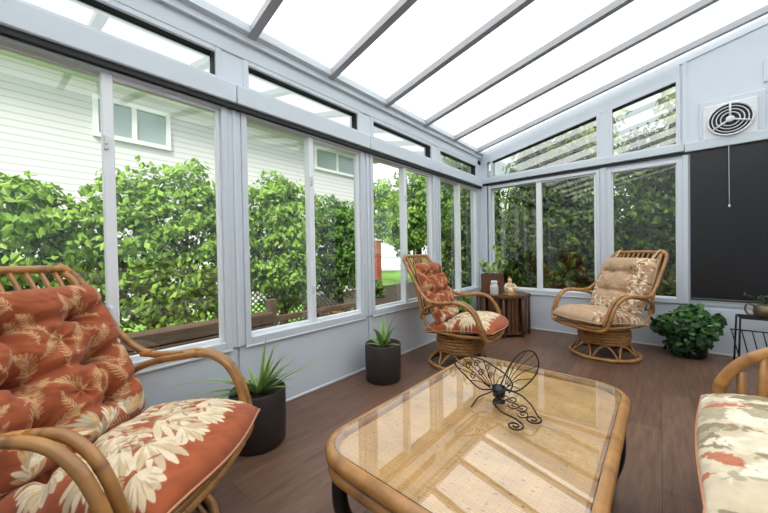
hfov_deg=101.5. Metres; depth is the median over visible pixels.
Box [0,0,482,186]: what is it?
beam
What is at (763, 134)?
trim
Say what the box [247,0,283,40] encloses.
beam
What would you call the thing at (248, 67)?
window
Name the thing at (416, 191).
tree
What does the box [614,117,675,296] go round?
tree
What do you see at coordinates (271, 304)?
rail fence
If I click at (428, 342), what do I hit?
baseboard
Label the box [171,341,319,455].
spider plant
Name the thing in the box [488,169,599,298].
window
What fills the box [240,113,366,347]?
window
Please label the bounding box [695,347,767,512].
rattan armchair
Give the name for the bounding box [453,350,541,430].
sculpture
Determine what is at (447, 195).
tree
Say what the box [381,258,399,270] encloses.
driveway
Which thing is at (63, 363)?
cushion
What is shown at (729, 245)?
blackboard
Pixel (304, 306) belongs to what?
shrub
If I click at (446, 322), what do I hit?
seat cushion
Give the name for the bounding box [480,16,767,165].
trim
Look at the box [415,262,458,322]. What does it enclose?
cushion
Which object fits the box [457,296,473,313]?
potted flower
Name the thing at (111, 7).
window
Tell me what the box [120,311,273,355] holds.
wall
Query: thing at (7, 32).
trim
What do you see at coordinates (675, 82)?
window
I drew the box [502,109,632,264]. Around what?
tree
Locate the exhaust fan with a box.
[699,89,765,206]
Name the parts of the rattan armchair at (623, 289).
arm rail, rail, seat frame, arm rail, rail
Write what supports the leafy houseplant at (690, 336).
on the floor at (659, 474)
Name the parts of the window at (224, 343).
sash, sash, sill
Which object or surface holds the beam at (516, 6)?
attached to the wall at (339, 350)
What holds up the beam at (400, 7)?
attached to the wall at (339, 350)
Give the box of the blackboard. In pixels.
[690,141,767,303]
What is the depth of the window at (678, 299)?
3.25 m
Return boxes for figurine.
[502,277,517,295]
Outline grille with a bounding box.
[706,101,755,135]
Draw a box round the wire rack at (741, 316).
[730,314,767,359]
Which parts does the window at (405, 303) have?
sash, sill, sash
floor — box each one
[192,329,757,512]
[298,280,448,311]
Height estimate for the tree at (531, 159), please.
4.276 m
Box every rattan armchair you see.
[0,263,259,512]
[402,254,508,369]
[551,249,668,363]
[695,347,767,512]
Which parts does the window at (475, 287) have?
sash, sash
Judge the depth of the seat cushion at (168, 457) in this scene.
0.95 m
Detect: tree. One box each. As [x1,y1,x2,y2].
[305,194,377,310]
[373,177,398,243]
[383,198,426,266]
[384,171,444,282]
[422,155,461,276]
[440,161,508,270]
[441,171,518,289]
[498,143,570,285]
[501,135,620,290]
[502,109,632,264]
[592,122,675,264]
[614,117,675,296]
[648,86,675,219]
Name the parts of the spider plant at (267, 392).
pot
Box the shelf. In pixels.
[736,314,767,320]
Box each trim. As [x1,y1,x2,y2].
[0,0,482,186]
[0,25,481,188]
[114,0,483,164]
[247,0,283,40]
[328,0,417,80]
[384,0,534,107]
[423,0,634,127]
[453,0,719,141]
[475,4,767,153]
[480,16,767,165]
[483,129,767,183]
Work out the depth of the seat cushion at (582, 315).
2.92 m
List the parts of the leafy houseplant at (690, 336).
pot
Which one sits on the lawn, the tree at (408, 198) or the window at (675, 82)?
the tree at (408, 198)
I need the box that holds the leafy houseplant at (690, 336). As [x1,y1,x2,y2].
[649,303,727,359]
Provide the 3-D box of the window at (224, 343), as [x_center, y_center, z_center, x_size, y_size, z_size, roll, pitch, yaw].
[-1.335,-0.160,1.541,0.112,1.510,1.086,0,1,41]
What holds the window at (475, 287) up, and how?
in the wall at (339, 350)
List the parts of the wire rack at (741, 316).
leg, leg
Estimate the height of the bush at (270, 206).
2.734 m
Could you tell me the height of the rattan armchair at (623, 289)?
1.032 m
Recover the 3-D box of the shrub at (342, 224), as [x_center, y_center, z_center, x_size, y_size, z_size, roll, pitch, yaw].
[-0.852,0.137,5.897,1.512,2.549,1.467,0,1,41]
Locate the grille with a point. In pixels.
(727, 118)
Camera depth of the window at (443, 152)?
4.16 m
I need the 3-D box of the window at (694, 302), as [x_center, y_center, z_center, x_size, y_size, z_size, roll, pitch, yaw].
[3.491,-0.277,2.851,1.040,1.515,0.082,0,1,41]
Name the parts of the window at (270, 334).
sash, sill, sash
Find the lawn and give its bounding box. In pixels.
[120,256,528,331]
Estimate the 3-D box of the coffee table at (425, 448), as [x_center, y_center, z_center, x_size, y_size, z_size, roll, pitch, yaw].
[0.433,0.811,1.219,0.786,0.431,1.187,0,1,41]
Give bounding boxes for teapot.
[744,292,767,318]
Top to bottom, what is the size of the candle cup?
0.062 m
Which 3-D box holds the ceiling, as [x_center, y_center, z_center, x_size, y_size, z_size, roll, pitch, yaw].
[1.050,-1.959,0.934,4.646,1.070,6.174,0,1,41]
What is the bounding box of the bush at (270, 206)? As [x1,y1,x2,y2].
[248,170,324,324]
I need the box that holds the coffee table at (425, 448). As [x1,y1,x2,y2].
[325,357,630,512]
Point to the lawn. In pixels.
(393, 277)
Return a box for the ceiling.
[206,0,767,150]
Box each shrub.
[0,170,120,306]
[77,155,251,332]
[299,303,343,320]
[375,279,385,297]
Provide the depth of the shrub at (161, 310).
3.54 m
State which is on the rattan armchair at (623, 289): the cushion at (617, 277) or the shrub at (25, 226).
the cushion at (617, 277)
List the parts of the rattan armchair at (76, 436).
rail, arm rail, seat frame, arm rail, rail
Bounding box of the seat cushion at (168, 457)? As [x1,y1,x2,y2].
[0,398,258,512]
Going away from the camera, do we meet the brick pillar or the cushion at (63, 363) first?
the cushion at (63, 363)
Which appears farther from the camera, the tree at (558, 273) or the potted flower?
the tree at (558, 273)
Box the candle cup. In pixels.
[492,384,505,403]
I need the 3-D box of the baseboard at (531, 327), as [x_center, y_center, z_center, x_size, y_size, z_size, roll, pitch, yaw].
[3.096,0.945,3.186,4.386,0.018,0.015,0,1,41]
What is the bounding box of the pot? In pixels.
[365,338,400,385]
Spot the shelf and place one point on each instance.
(741, 316)
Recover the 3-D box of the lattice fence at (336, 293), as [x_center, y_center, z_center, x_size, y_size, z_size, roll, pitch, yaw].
[-1.826,0.950,5.857,0.080,0.950,2.520,0,1,41]
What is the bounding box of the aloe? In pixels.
[365,314,400,385]
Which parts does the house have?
pane, pane, pane, pane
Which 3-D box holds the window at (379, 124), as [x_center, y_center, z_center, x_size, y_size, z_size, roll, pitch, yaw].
[0.196,-1.191,3.283,0.090,0.212,1.040,0,1,41]
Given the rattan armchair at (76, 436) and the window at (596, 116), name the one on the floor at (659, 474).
the rattan armchair at (76, 436)
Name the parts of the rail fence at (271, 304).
post, rail, post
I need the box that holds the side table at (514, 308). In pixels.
[476,291,530,338]
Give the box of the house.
[0,49,377,320]
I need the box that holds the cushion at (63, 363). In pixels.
[0,285,145,493]
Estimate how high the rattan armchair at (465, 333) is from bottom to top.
1.029 m
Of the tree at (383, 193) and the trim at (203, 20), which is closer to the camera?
the trim at (203, 20)
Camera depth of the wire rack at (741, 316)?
2.74 m
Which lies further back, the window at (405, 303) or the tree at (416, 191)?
the tree at (416, 191)
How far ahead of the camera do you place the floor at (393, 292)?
10.30 m
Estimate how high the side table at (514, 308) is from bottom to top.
0.500 m
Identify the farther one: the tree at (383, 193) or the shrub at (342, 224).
the tree at (383, 193)
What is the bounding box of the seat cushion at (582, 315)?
[553,304,648,326]
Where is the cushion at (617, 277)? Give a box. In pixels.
[590,258,657,317]
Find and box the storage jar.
[490,281,498,294]
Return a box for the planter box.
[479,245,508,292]
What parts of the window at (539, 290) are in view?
sash, sill, sash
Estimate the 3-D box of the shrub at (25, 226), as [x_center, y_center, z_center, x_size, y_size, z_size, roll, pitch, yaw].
[-3.575,0.360,2.855,1.417,2.287,1.813,0,1,41]
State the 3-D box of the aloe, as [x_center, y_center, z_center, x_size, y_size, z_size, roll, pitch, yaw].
[-0.008,0.742,2.570,0.296,0.550,0.365,-1,1,-3]
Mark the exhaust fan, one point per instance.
(744, 113)
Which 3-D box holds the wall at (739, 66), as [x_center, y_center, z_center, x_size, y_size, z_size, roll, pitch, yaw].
[3.052,-0.782,3.231,4.496,3.470,0.132,0,1,41]
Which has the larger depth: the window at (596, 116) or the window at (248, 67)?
the window at (596, 116)
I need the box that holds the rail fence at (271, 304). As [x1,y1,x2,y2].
[266,298,355,325]
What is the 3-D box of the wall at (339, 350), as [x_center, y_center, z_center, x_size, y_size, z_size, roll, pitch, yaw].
[-0.564,-0.192,2.444,0.132,2.440,6.024,0,1,41]
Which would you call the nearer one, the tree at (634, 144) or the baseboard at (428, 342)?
the baseboard at (428, 342)
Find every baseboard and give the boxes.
[286,339,435,401]
[531,327,737,356]
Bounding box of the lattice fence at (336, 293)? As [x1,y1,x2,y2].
[213,281,337,324]
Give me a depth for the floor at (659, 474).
1.91 m
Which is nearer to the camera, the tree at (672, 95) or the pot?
the pot
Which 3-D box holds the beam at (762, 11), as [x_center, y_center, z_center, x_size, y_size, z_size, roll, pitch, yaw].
[2.912,-1.995,2.989,4.376,1.068,0.054,0,1,41]
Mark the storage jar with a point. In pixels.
(493, 287)
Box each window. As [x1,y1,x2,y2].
[0,35,232,374]
[17,0,221,78]
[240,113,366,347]
[243,59,360,131]
[369,154,435,316]
[370,117,432,159]
[438,147,476,176]
[438,176,479,295]
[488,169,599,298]
[490,112,599,176]
[607,158,682,303]
[609,77,679,156]
[688,154,756,308]
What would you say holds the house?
on the lawn
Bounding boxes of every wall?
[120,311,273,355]
[134,50,481,410]
[480,24,767,355]
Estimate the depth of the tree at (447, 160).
17.36 m
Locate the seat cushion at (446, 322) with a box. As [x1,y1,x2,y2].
[424,311,507,334]
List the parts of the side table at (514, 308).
leg, slat panel, leg, slat panel, leg, slat panel, board, leg, slat panel, leg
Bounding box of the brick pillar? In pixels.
[374,239,381,281]
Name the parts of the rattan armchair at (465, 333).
rail, arm rail, seat frame, arm rail, rail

